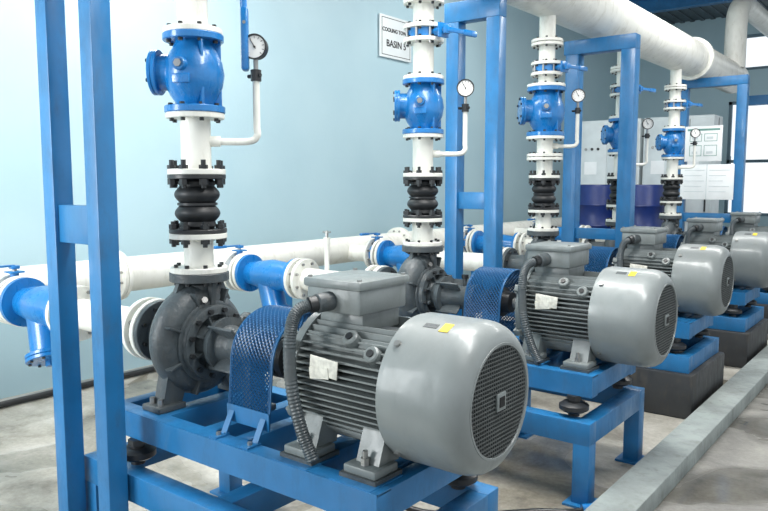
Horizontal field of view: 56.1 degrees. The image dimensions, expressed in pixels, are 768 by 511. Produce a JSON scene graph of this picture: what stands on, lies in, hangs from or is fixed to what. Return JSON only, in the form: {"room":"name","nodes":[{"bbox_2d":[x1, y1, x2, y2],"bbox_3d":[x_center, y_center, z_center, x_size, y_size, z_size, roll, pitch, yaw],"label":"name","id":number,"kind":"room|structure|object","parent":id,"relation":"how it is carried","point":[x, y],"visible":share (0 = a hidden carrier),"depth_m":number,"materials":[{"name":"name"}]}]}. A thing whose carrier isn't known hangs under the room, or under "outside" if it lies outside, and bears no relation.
{"room":"mechanical room","nodes":[
{"label":"mechanical room","id":0,"kind":"room"},
{"bbox_2d":[0,0,616,398],"bbox_3d":[-0.830,-1.667,8.250,0.200,5.000,20.200,4,7,38],"label":"wall","id":1,"kind":"structure","parent":0,"point":[330,153],"depth_m":7.67,"materials":[{"name":"blue paint"}]},
{"bbox_2d":[379,13,410,62],"bbox_3d":[0.149,-2.768,9.194,0.028,0.520,0.660,4,7,38],"label":"wall sign","id":2,"kind":"object","parent":1,"relation":"attached to","point":[392,34],"visible":0.89,"depth_m":9.13,"materials":[{"name":"white plastic"}]},
{"bbox_2d":[0,286,767,510],"bbox_3d":[3.392,1.202,5.238,10.900,0.100,20.200,4,7,38],"label":"floor","id":3,"kind":"structure","parent":0,"point":[732,475],"depth_m":4.31,"materials":[{"name":"concrete"}]},
{"bbox_2d":[34,0,128,510],"bbox_3d":[-1.274,-0.148,3.020,0.498,3.035,0.158,4,7,38],"label":"support frame","id":4,"kind":"object","parent":3,"relation":"on","point":[94,224],"visible":1,"depth_m":3.00,"materials":[{"name":"blue paint"}]},
{"bbox_2d":[0,282,516,407],"bbox_3d":[-1.266,0.898,7.451,0.143,0.051,16.000,4,7,38],"label":"conduit","id":5,"kind":"object","parent":3,"relation":"on","point":[45,393],"visible":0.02,"depth_m":5.63,"materials":[{"name":"black metal"}]},
{"bbox_2d":[0,216,561,333],"bbox_3d":[-0.988,0.403,6.865,0.380,1.160,15.500,4,7,38],"label":"pipe","id":6,"kind":"object","parent":3,"relation":"on","point":[142,272],"visible":0.28,"depth_m":6.45,"materials":[{"name":"white metal"}]},
{"bbox_2d":[0,275,164,360],"bbox_3d":[-1.830,0.311,4.113,1.864,0.310,0.310,4,7,38],"label":"pipe","id":7,"kind":"object","parent":6,"relation":"attached to","point":[129,315],"visible":0.35,"depth_m":3.81,"materials":[{"name":"white metal"}]},
{"bbox_2d":[0,264,24,276],"bbox_3d":[-2.327,0.224,4.398,0.140,0.338,0.372,4,7,38],"label":"valve","id":8,"kind":"object","parent":7,"relation":"attached to","point":[14,272],"visible":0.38,"depth_m":4.42,"materials":[{"name":"blue metal"}]},
{"bbox_2d":[0,277,51,367],"bbox_3d":[-1.984,0.403,4.229,0.550,0.506,0.321,4,7,38],"label":"y-strainer","id":9,"kind":"object","parent":7,"relation":"attached to","point":[23,302],"visible":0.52,"depth_m":4.14,"materials":[{"name":"blue metal"}]},
{"bbox_2d":[214,252,388,299],"bbox_3d":[-0.724,0.167,5.526,1.864,0.310,0.310,4,7,38],"label":"pipe","id":10,"kind":"object","parent":6,"relation":"attached to","point":[295,272],"visible":0.36,"depth_m":5.37,"materials":[{"name":"white metal"}]},
{"bbox_2d":[214,245,246,266],"bbox_3d":[-1.221,0.080,5.811,0.140,0.338,0.372,4,7,38],"label":"valve","id":11,"kind":"object","parent":10,"relation":"attached to","point":[239,250],"visible":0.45,"depth_m":5.81,"materials":[{"name":"blue metal"}]},
{"bbox_2d":[235,254,295,307],"bbox_3d":[-0.878,0.259,5.642,0.550,0.506,0.321,4,7,38],"label":"y-strainer","id":12,"kind":"object","parent":10,"relation":"attached to","point":[252,273],"visible":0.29,"depth_m":5.56,"materials":[{"name":"blue metal"}]},
{"bbox_2d":[323,231,330,270],"bbox_3d":[-0.418,-0.032,5.266,0.066,0.300,0.051,0,6,3],"label":"vent standpipe","id":13,"kind":"object","parent":10,"relation":"on","point":[326,240],"visible":0.95,"depth_m":5.25,"materials":[{"name":"white metal"}]},
{"bbox_2d":[348,239,510,270],"bbox_3d":[0.382,0.024,6.939,1.864,0.310,0.310,4,7,38],"label":"pipe","id":14,"kind":"object","parent":6,"relation":"attached to","point":[471,261],"visible":0.31,"depth_m":7.13,"materials":[{"name":"white metal"}]},
{"bbox_2d":[359,233,382,261],"bbox_3d":[-0.115,-0.063,7.224,0.140,0.338,0.372,4,7,38],"label":"valve","id":15,"kind":"object","parent":14,"relation":"attached to","point":[376,237],"visible":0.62,"depth_m":7.23,"materials":[{"name":"blue metal"}]},
{"bbox_2d":[376,240,409,270],"bbox_3d":[0.228,0.116,7.056,0.550,0.506,0.321,4,7,38],"label":"y-strainer","id":16,"kind":"object","parent":14,"relation":"attached to","point":[389,254],"visible":0.26,"depth_m":7.09,"materials":[{"name":"blue metal"}]},
{"bbox_2d":[444,230,584,254],"bbox_3d":[1.487,-0.120,8.352,1.864,0.310,0.310,4,7,38],"label":"pipe","id":17,"kind":"object","parent":6,"relation":"attached to","point":[521,239],"visible":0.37,"depth_m":8.20,"materials":[{"name":"white metal"}]},
{"bbox_2d":[463,224,474,251],"bbox_3d":[0.991,-0.207,8.637,0.140,0.338,0.372,4,7,38],"label":"valve","id":18,"kind":"object","parent":17,"relation":"attached to","point":[469,226],"visible":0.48,"depth_m":8.65,"materials":[{"name":"blue metal"}]},
{"bbox_2d":[471,231,516,252],"bbox_3d":[1.333,-0.028,8.469,0.550,0.506,0.321,4,7,38],"label":"y-strainer","id":19,"kind":"object","parent":17,"relation":"attached to","point":[477,238],"visible":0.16,"depth_m":8.51,"materials":[{"name":"blue metal"}]},
{"bbox_2d":[514,223,604,241],"bbox_3d":[2.593,-0.263,9.765,1.864,0.310,0.310,4,7,38],"label":"pipe","id":20,"kind":"object","parent":6,"relation":"attached to","point":[517,229],"visible":0.07,"depth_m":10.11,"materials":[{"name":"white metal"}]},
{"bbox_2d":[555,225,580,239],"bbox_3d":[2.439,-0.171,9.882,0.550,0.506,0.321,4,7,38],"label":"y-strainer","id":21,"kind":"object","parent":20,"relation":"attached to","point":[560,228],"visible":0.04,"depth_m":9.79,"materials":[{"name":"blue metal"}]},
{"bbox_2d":[84,385,497,510],"bbox_3d":[-0.448,1.030,3.105,1.725,0.672,0.920,4,7,38],"label":"base frame","id":22,"kind":"object","parent":3,"relation":"on","point":[277,481],"visible":0.46,"depth_m":2.87,"materials":[{"name":"blue paint"}]},
{"bbox_2d":[133,271,275,414],"bbox_3d":[-0.749,0.370,3.273,0.936,0.609,0.557,4,7,38],"label":"pump","id":23,"kind":"object","parent":22,"relation":"on","point":[188,336],"visible":0.71,"depth_m":3.20,"materials":[{"name":"grey metal"}]},
{"bbox_2d":[163,0,227,274],"bbox_3d":[-0.853,-0.811,3.234,0.260,1.809,0.260,4,7,38],"label":"pipe","id":24,"kind":"object","parent":23,"relation":"on","point":[195,126],"visible":0.73,"depth_m":3.20,"materials":[{"name":"white metal"}]},
{"bbox_2d":[145,29,225,113],"bbox_3d":[-0.898,-0.814,3.235,0.340,0.369,0.323,4,7,38],"label":"valve","id":25,"kind":"object","parent":24,"relation":"on","point":[192,72],"visible":0.95,"depth_m":3.14,"materials":[{"name":"blue metal"}]},
{"bbox_2d":[167,159,226,247],"bbox_3d":[-0.853,-0.239,3.293,0.260,0.390,0.260,4,7,38],"label":"expansion joint","id":26,"kind":"object","parent":24,"relation":"on","point":[197,195],"visible":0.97,"depth_m":3.21,"materials":[{"name":"black rubber"}]},
{"bbox_2d":[209,33,268,146],"bbox_3d":[-0.663,-0.745,3.262,0.283,0.501,0.071,0,6,-2],"label":"pressure gauge","id":27,"kind":"object","parent":24,"relation":"attached to","point":[258,46],"visible":0.98,"depth_m":3.25,"materials":[{"name":"white paint"}]},
{"bbox_2d":[240,0,249,71],"bbox_3d":[-0.786,-1.085,3.213,0.357,0.510,0.223,-1,6,-5],"label":"valve","id":28,"kind":"object","parent":24,"relation":"attached to","point":[244,13],"visible":0.99,"depth_m":3.21,"materials":[{"name":"blue metal"}]},
{"bbox_2d":[261,334,284,378],"bbox_3d":[-0.403,0.423,3.008,0.190,0.180,0.180,4,7,38],"label":"coupling","id":29,"kind":"object","parent":23,"relation":"attached to","point":[278,370],"visible":0.22,"depth_m":2.93,"materials":[{"name":"black metal"}]},
{"bbox_2d":[209,305,312,449],"bbox_3d":[-0.403,0.460,3.012,0.245,0.485,0.650,4,7,38],"label":"guard","id":30,"kind":"object","parent":22,"relation":"on","point":[275,316],"visible":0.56,"depth_m":2.86,"materials":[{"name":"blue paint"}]},
{"bbox_2d":[280,268,528,486],"bbox_3d":[0.031,0.408,2.651,0.900,0.662,0.605,4,7,38],"label":"motor","id":31,"kind":"object","parent":22,"relation":"on","point":[446,392],"visible":1,"depth_m":2.46,"materials":[{"name":"grey metal"}]},
{"bbox_2d":[444,0,506,321],"bbox_3d":[0.692,-0.406,5.557,0.548,3.035,0.198,4,7,38],"label":"support frame","id":32,"kind":"object","parent":3,"relation":"on","point":[458,14],"visible":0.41,"depth_m":5.45,"materials":[{"name":"blue paint"}]},
{"bbox_2d":[507,0,748,93],"bbox_3d":[0.741,-2.117,5.160,0.540,0.540,15.350,4,7,38],"label":"pipe","id":33,"kind":"object","parent":32,"relation":"on","point":[662,44],"visible":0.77,"depth_m":7.29,"materials":[{"name":"white metal"}]},
{"bbox_2d":[724,0,767,67],"bbox_3d":[6.040,-3.460,11.701,0.300,1.153,3.056,4,7,38],"label":"riser pipe","id":34,"kind":"object","parent":33,"relation":"attached to","point":[740,12],"visible":0.97,"depth_m":10.55,"materials":[{"name":"white metal"}]},
{"bbox_2d":[406,503,591,510],"bbox_3d":[0.533,1.256,3.635,1.171,0.113,0.099,0,6,0],"label":"cable","id":35,"kind":"object","parent":3,"relation":"on","point":[583,507],"visible":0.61,"depth_m":3.62,"materials":[{"name":"black metal"}]},
{"bbox_2d":[516,336,644,507],"bbox_3d":[0.657,0.887,4.518,1.725,0.672,0.920,4,7,38],"label":"base frame","id":36,"kind":"object","parent":3,"relation":"on","point":[609,385],"visible":0.4,"depth_m":3.86,"materials":[{"name":"blue paint"}]},
{"bbox_2d":[377,245,483,317],"bbox_3d":[0.357,0.226,4.686,0.936,0.609,0.557,4,7,38],"label":"pump","id":37,"kind":"object","parent":36,"relation":"on","point":[429,288],"visible":0.62,"depth_m":4.59,"materials":[{"name":"grey metal"}]},
{"bbox_2d":[403,0,443,246],"bbox_3d":[0.253,-0.955,4.647,0.260,1.809,0.260,4,7,38],"label":"pipe","id":38,"kind":"object","parent":37,"relation":"on","point":[423,10],"visible":0.74,"depth_m":4.58,"materials":[{"name":"white metal"}]},
{"bbox_2d":[393,77,443,133],"bbox_3d":[0.207,-0.957,4.648,0.340,0.369,0.323,4,7,38],"label":"valve","id":39,"kind":"object","parent":38,"relation":"on","point":[422,106],"visible":0.97,"depth_m":4.55,"materials":[{"name":"blue metal"}]},
{"bbox_2d":[403,167,442,227],"bbox_3d":[0.253,-0.383,4.706,0.260,0.390,0.260,4,7,38],"label":"expansion joint","id":40,"kind":"object","parent":38,"relation":"on","point":[422,191],"visible":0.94,"depth_m":4.62,"materials":[{"name":"black rubber"}]},
{"bbox_2d":[406,19,476,46],"bbox_3d":[0.348,-1.408,4.563,0.443,0.140,0.248,2,6,19],"label":"valve","id":41,"kind":"object","parent":38,"relation":"attached to","point":[443,30],"visible":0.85,"depth_m":4.50,"materials":[{"name":"blue metal"}]},
{"bbox_2d":[433,79,473,157],"bbox_3d":[0.442,-0.888,4.675,0.283,0.501,0.071,0,6,-2],"label":"pressure gauge","id":42,"kind":"object","parent":38,"relation":"attached to","point":[465,87],"visible":0.98,"depth_m":4.66,"materials":[{"name":"white paint"}]},
{"bbox_2d":[480,286,515,315],"bbox_3d":[0.703,0.280,4.421,0.190,0.180,0.180,4,7,38],"label":"coupling","id":43,"kind":"object","parent":37,"relation":"attached to","point":[507,297],"visible":0.47,"depth_m":4.35,"materials":[{"name":"black metal"}]},
{"bbox_2d":[463,266,519,332],"bbox_3d":[0.703,0.317,4.425,0.245,0.485,0.650,4,7,38],"label":"guard","id":44,"kind":"object","parent":36,"relation":"on","point":[501,276],"visible":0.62,"depth_m":4.30,"materials":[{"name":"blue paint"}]},
{"bbox_2d":[512,240,677,373],"bbox_3d":[1.137,0.265,4.064,0.900,0.662,0.605,4,7,38],"label":"motor","id":45,"kind":"object","parent":36,"relation":"on","point":[621,315],"visible":0.99,"depth_m":3.88,"materials":[{"name":"grey metal"}]},
{"bbox_2d":[561,33,640,247],"bbox_3d":[2.019,-0.515,6.801,0.764,3.000,0.234,4,7,38],"label":"support frame","id":46,"kind":"object","parent":3,"relation":"on","point":[575,51],"visible":0.52,"depth_m":6.63,"materials":[{"name":"blue paint"}]},
{"bbox_2d":[580,118,643,261],"bbox_3d":[3.669,-0.827,11.608,1.000,2.650,0.535,4,7,38],"label":"tall cabinet","id":47,"kind":"object","parent":3,"relation":"on","point":[596,163],"visible":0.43,"depth_m":11.42,"materials":[{"name":"metal"}]},
{"bbox_2d":[505,312,718,373],"bbox_3d":[1.761,0.582,5.916,1.660,0.347,0.850,4,7,38],"label":"base frame","id":48,"kind":"object","parent":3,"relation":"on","point":[691,329],"visible":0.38,"depth_m":5.25,"materials":[{"name":"blue paint"}]},
{"bbox_2d":[502,230,592,281],"bbox_3d":[1.463,0.083,6.099,0.936,0.609,0.557,4,7,38],"label":"pump","id":49,"kind":"object","parent":48,"relation":"on","point":[511,259],"visible":0.16,"depth_m":6.21,"materials":[{"name":"grey metal"}]},
{"bbox_2d":[526,15,565,231],"bbox_3d":[1.359,-1.099,6.061,0.316,1.809,0.316,4,7,38],"label":"pipe","id":50,"kind":"object","parent":49,"relation":"on","point":[547,41],"visible":0.88,"depth_m":5.97,"materials":[{"name":"white metal"}]},
{"bbox_2d":[517,85,565,136],"bbox_3d":[1.305,-1.205,6.050,0.399,0.433,0.379,4,7,38],"label":"valve","id":51,"kind":"object","parent":50,"relation":"on","point":[545,111],"visible":0.94,"depth_m":5.94,"materials":[{"name":"blue metal"}]},
{"bbox_2d":[528,170,559,216],"bbox_3d":[1.359,-0.526,6.119,0.260,0.390,0.260,4,7,38],"label":"expansion joint","id":52,"kind":"object","parent":50,"relation":"on","point":[543,198],"visible":0.93,"depth_m":6.04,"materials":[{"name":"black rubber"}]},
{"bbox_2d":[532,58,587,78],"bbox_3d":[1.454,-1.552,5.976,0.443,0.140,0.248,2,6,19],"label":"valve","id":53,"kind":"object","parent":50,"relation":"attached to","point":[564,66],"visible":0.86,"depth_m":5.91,"materials":[{"name":"blue metal"}]},
{"bbox_2d":[553,89,584,148],"bbox_3d":[1.548,-1.151,6.076,0.283,0.501,0.071,0,6,-2],"label":"pressure gauge","id":54,"kind":"object","parent":50,"relation":"attached to","point":[578,95],"visible":0.98,"depth_m":6.06,"materials":[{"name":"white paint"}]},
{"bbox_2d":[588,261,612,271],"bbox_3d":[1.769,0.133,5.865,0.190,0.180,0.180,4,7,38],"label":"coupling","id":55,"kind":"object","parent":49,"relation":"attached to","point":[609,265],"visible":0.15,"depth_m":5.81,"materials":[{"name":"black metal"}]},
{"bbox_2d":[584,246,617,271],"bbox_3d":[1.769,0.170,5.868,0.245,0.485,0.650,4,7,38],"label":"guard","id":56,"kind":"object","parent":48,"relation":"on","point":[596,251],"visible":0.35,"depth_m":5.73,"materials":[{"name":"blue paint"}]},
{"bbox_2d":[612,225,733,315],"bbox_3d":[2.164,0.115,5.538,0.900,0.662,0.605,4,7,38],"label":"motor","id":57,"kind":"object","parent":48,"relation":"on","point":[702,275],"visible":0.71,"depth_m":5.28,"materials":[{"name":"grey metal"}]},
{"bbox_2d":[584,345,767,510],"bbox_3d":[2.908,1.040,5.791,0.200,0.110,14.500,4,7,38],"label":"concrete curb","id":58,"kind":"object","parent":3,"relation":"on","point":[651,479],"visible":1,"depth_m":4.30,"materials":[{"name":"grey concrete"}]},
{"bbox_2d":[628,350,724,418],"bbox_3d":[1.761,0.916,5.950,1.740,0.325,0.920,4,7,38],"label":"plinth","id":59,"kind":"object","parent":3,"relation":"on","point":[667,393],"visible":0.24,"depth_m":5.20,"materials":[{"name":"paint"}]},
{"bbox_2d":[642,114,722,231],"bbox_3d":[4.498,-0.762,10.966,1.000,2.650,0.535,4,7,38],"label":"tall cabinet","id":60,"kind":"object","parent":3,"relation":"on","point":[656,166],"visible":0.22,"depth_m":10.79,"materials":[{"name":"metal"}]},
{"bbox_2d":[674,74,749,230],"bbox_3d":[4.301,-0.811,9.545,0.936,3.035,0.216,4,7,38],"label":"support frame","id":61,"kind":"object","parent":3,"relation":"on","point":[742,82],"visible":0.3,"depth_m":9.27,"materials":[{"name":"blue paint"}]},
{"bbox_2d":[684,117,722,161],"bbox_3d":[4.196,-1.518,9.452,0.460,0.560,0.022,4,7,38],"label":"notice sheet","id":62,"kind":"object","parent":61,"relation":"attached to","point":[709,142],"visible":0.94,"depth_m":9.43,"materials":[{"name":"paper"}]},
{"bbox_2d":[680,157,734,199],"bbox_3d":[4.243,-1.017,9.466,0.660,0.560,0.022,4,7,38],"label":"notice sheet","id":63,"kind":"object","parent":61,"relation":"attached to","point":[703,181],"visible":0.97,"depth_m":9.45,"materials":[{"name":"paper"}]},
{"bbox_2d":[707,285,763,331],"bbox_3d":[2.867,0.438,7.329,1.660,0.347,0.850,4,7,38],"label":"base frame","id":64,"kind":"object","parent":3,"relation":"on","point":[740,316],"visible":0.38,"depth_m":6.64,"materials":[{"name":"blue paint"}]},
{"bbox_2d":[584,221,615,262],"bbox_3d":[2.568,-0.061,7.512,0.936,0.609,0.557,4,7,38],"label":"pump","id":65,"kind":"object","parent":64,"relation":"on","point":[608,243],"visible":0.06,"depth_m":7.51,"materials":[{"name":"grey metal"}]},
{"bbox_2d":[606,52,620,221],"bbox_3d":[2.464,-1.242,7.474,0.260,1.809,0.260,4,7,38],"label":"pipe","id":66,"kind":"object","parent":65,"relation":"on","point":[616,69],"visible":0.38,"depth_m":7.41,"materials":[{"name":"white metal"}]},
{"bbox_2d":[600,118,618,151],"bbox_3d":[2.419,-1.244,7.474,0.340,0.369,0.323,4,7,38],"label":"valve","id":67,"kind":"object","parent":66,"relation":"on","point":[608,134],"visible":0.47,"depth_m":7.41,"materials":[{"name":"blue metal"}]},
{"bbox_2d":[606,173,616,209],"bbox_3d":[2.464,-0.670,7.532,0.260,0.390,0.260,4,7,38],"label":"expansion joint","id":68,"kind":"object","parent":66,"relation":"on","point":[613,187],"visible":0.4,"depth_m":7.48,"materials":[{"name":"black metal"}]},
{"bbox_2d":[611,83,619,96],"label":"valve","id":69,"kind":"object","parent":66,"relation":"attached to","point":[617,89],"depth_m":7.38,"materials":[{"name":"blue metal"}]},
{"bbox_2d":[636,118,653,165],"bbox_3d":[2.654,-1.176,7.501,0.283,0.501,0.071,0,6,-2],"label":"pressure gauge","id":70,"kind":"object","parent":66,"relation":"attached to","point":[647,123],"visible":0.88,"depth_m":7.48,"materials":[{"name":"white paint"}]},
{"bbox_2d":[663,234,683,248],"bbox_3d":[2.875,0.027,7.282,0.245,0.485,0.650,4,7,38],"label":"guard","id":71,"kind":"object","parent":64,"relation":"on","point":[674,239],"visible":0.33,"depth_m":7.14,"materials":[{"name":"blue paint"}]},
{"bbox_2d":[679,217,767,288],"bbox_3d":[3.270,-0.029,6.951,0.900,0.662,0.605,4,7,38],"label":"motor","id":72,"kind":"object","parent":64,"relation":"on","point":[748,250],"visible":0.56,"depth_m":6.68,"materials":[{"name":"grey metal"}]},
{"bbox_2d":[705,318,767,367],"bbox_3d":[2.867,0.772,7.363,1.740,0.325,0.920,4,7,38],"label":"plinth","id":73,"kind":"object","parent":3,"relation":"on","point":[739,348],"visible":0.22,"depth_m":6.58,"materials":[{"name":"paint"}]},
{"bbox_2d":[749,95,767,105],"bbox_3d":[6.716,-0.969,11.027,2.200,3.050,0.120,4,7,38],"label":"support frame","id":74,"kind":"object","parent":3,"relation":"on","point":[754,100],"visible":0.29,"depth_m":11.41,"materials":[{"name":"blue paint"}]},
{"bbox_2d":[751,303,767,318],"bbox_3d":[3.973,0.629,8.777,1.740,0.325,0.920,4,7,38],"label":"plinth","id":75,"kind":"object","parent":3,"relation":"on","point":[765,306],"visible":0.02,"depth_m":7.99,"materials":[{"name":"paint"}]},
{"bbox_2d":[754,287,767,303],"bbox_3d":[3.973,0.294,8.742,1.660,0.347,0.850,4,7,38],"label":"base frame","id":76,"kind":"object","parent":3,"relation":"on","point":[763,299],"visible":0.03,"depth_m":8.03,"materials":[{"name":"blue paint"}]},
{"bbox_2d":[659,215,686,248],"bbox_3d":[3.674,-0.204,8.925,0.936,0.609,0.557,4,7,38],"label":"pump","id":77,"kind":"object","parent":76,"relation":"on","point":[673,225],"visible":0.23,"depth_m":8.87,"materials":[{"name":"grey metal"}]},
{"bbox_2d":[659,69,686,215],"bbox_3d":[3.570,-1.386,8.887,0.260,1.809,0.260,4,7,38],"label":"pipe","id":78,"kind":"object","parent":77,"relation":"on","point":[676,86],"visible":0.82,"depth_m":8.80,"materials":[{"name":"white metal"}]},
{"bbox_2d":[655,128,685,156],"bbox_3d":[3.525,-1.388,8.887,0.340,0.369,0.323,4,7,38],"label":"valve","id":79,"kind":"object","parent":78,"relation":"on","point":[672,143],"visible":0.95,"depth_m":8.80,"materials":[{"name":"blue metal"}]},
{"bbox_2d":[660,174,682,205],"bbox_3d":[3.570,-0.813,8.945,0.260,0.390,0.260,4,7,38],"label":"expansion joint","id":80,"kind":"object","parent":78,"relation":"on","point":[671,187],"visible":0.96,"depth_m":8.87,"materials":[{"name":"black rubber"}]},
{"bbox_2d":[664,99,702,111],"bbox_3d":[3.665,-1.839,8.802,0.443,0.140,0.248,2,6,19],"label":"valve","id":81,"kind":"object","parent":78,"relation":"attached to","point":[688,104],"visible":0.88,"depth_m":8.74,"materials":[{"name":"blue metal"}]},
{"bbox_2d":[678,128,700,168],"bbox_3d":[3.759,-1.319,8.914,0.283,0.501,0.071,0,6,-2],"label":"pressure gauge","id":82,"kind":"object","parent":78,"relation":"attached to","point":[694,133],"visible":0.99,"depth_m":8.90,"materials":[{"name":"white paint"}]},
{"bbox_2d":[720,226,727,234],"bbox_3d":[3.980,-0.117,8.694,0.245,0.485,0.650,4,7,38],"label":"guard","id":83,"kind":"object","parent":76,"relation":"on","point":[725,228],"visible":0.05,"depth_m":8.69,"materials":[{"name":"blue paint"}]},
{"bbox_2d":[725,211,767,234],"bbox_3d":[4.375,-0.172,8.364,0.900,0.662,0.605,4,7,38],"label":"motor","id":84,"kind":"object","parent":76,"relation":"on","point":[740,221],"visible":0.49,"depth_m":8.32,"materials":[{"name":"grey metal"}]},
{"bbox_3d":[3.444,0.231,10.640,1.380,0.740,0.680,4,7,38],"label":"stand","id":85,"kind":"object","parent":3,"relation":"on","visible":0},
{"bbox_2d":[579,185,611,228],"bbox_3d":[3.176,-0.608,10.764,0.610,0.900,0.610,4,7,38],"label":"drum","id":86,"kind":"object","parent":85,"relation":"on","point":[594,213],"visible":0.44,"depth_m":10.49,"materials":[{"name":"blue plastic"}]},
{"bbox_2d":[634,185,664,226],"bbox_3d":[3.713,-0.566,10.349,0.610,0.900,0.610,4,7,38],"label":"drum","id":87,"kind":"object","parent":85,"relation":"on","point":[648,208],"visible":0.34,"depth_m":10.06,"materials":[{"name":"blue plastic"}]},
{"bbox_2d":[639,85,655,93],"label":"valve","id":88,"kind":"object","parent":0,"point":[641,88],"depth_m":7.31,"materials":[{"name":"blue metal"}]},
{"bbox_2d":[628,0,767,24],"bbox_3d":[3.502,-3.851,4.638,11.180,0.125,20.200,4,7,38],"label":"ceiling","id":89,"kind":"structure","parent":0,"point":[711,12],"depth_m":14.23,"materials":[{"name":"metal"}]},
{"bbox_2d":[629,0,732,13],"bbox_3d":[8.017,-4.255,10.491,10.700,0.255,0.160,4,7,38],"label":"roof beam","id":90,"kind":"structure","parent":89,"relation":"attached to","point":[652,6],"depth_m":12.75,"materials":[{"name":"blue metal"}]},
{"bbox_2d":[638,17,767,234],"bbox_3d":[9.614,-2.126,12.770,10.700,5.000,0.200,4,7,38],"label":"wall","id":91,"kind":"structure","parent":0,"point":[714,101],"depth_m":14.83,"materials":[{"name":"blue paint"}]},
{"bbox_2d":[724,33,767,215],"bbox_3d":[10.433,-2.358,12.086,8.600,3.600,0.070,4,7,38],"label":"window","id":92,"kind":"structure","parent":91,"relation":"in","point":[731,104],"depth_m":14.64,"materials":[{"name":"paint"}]}
]}

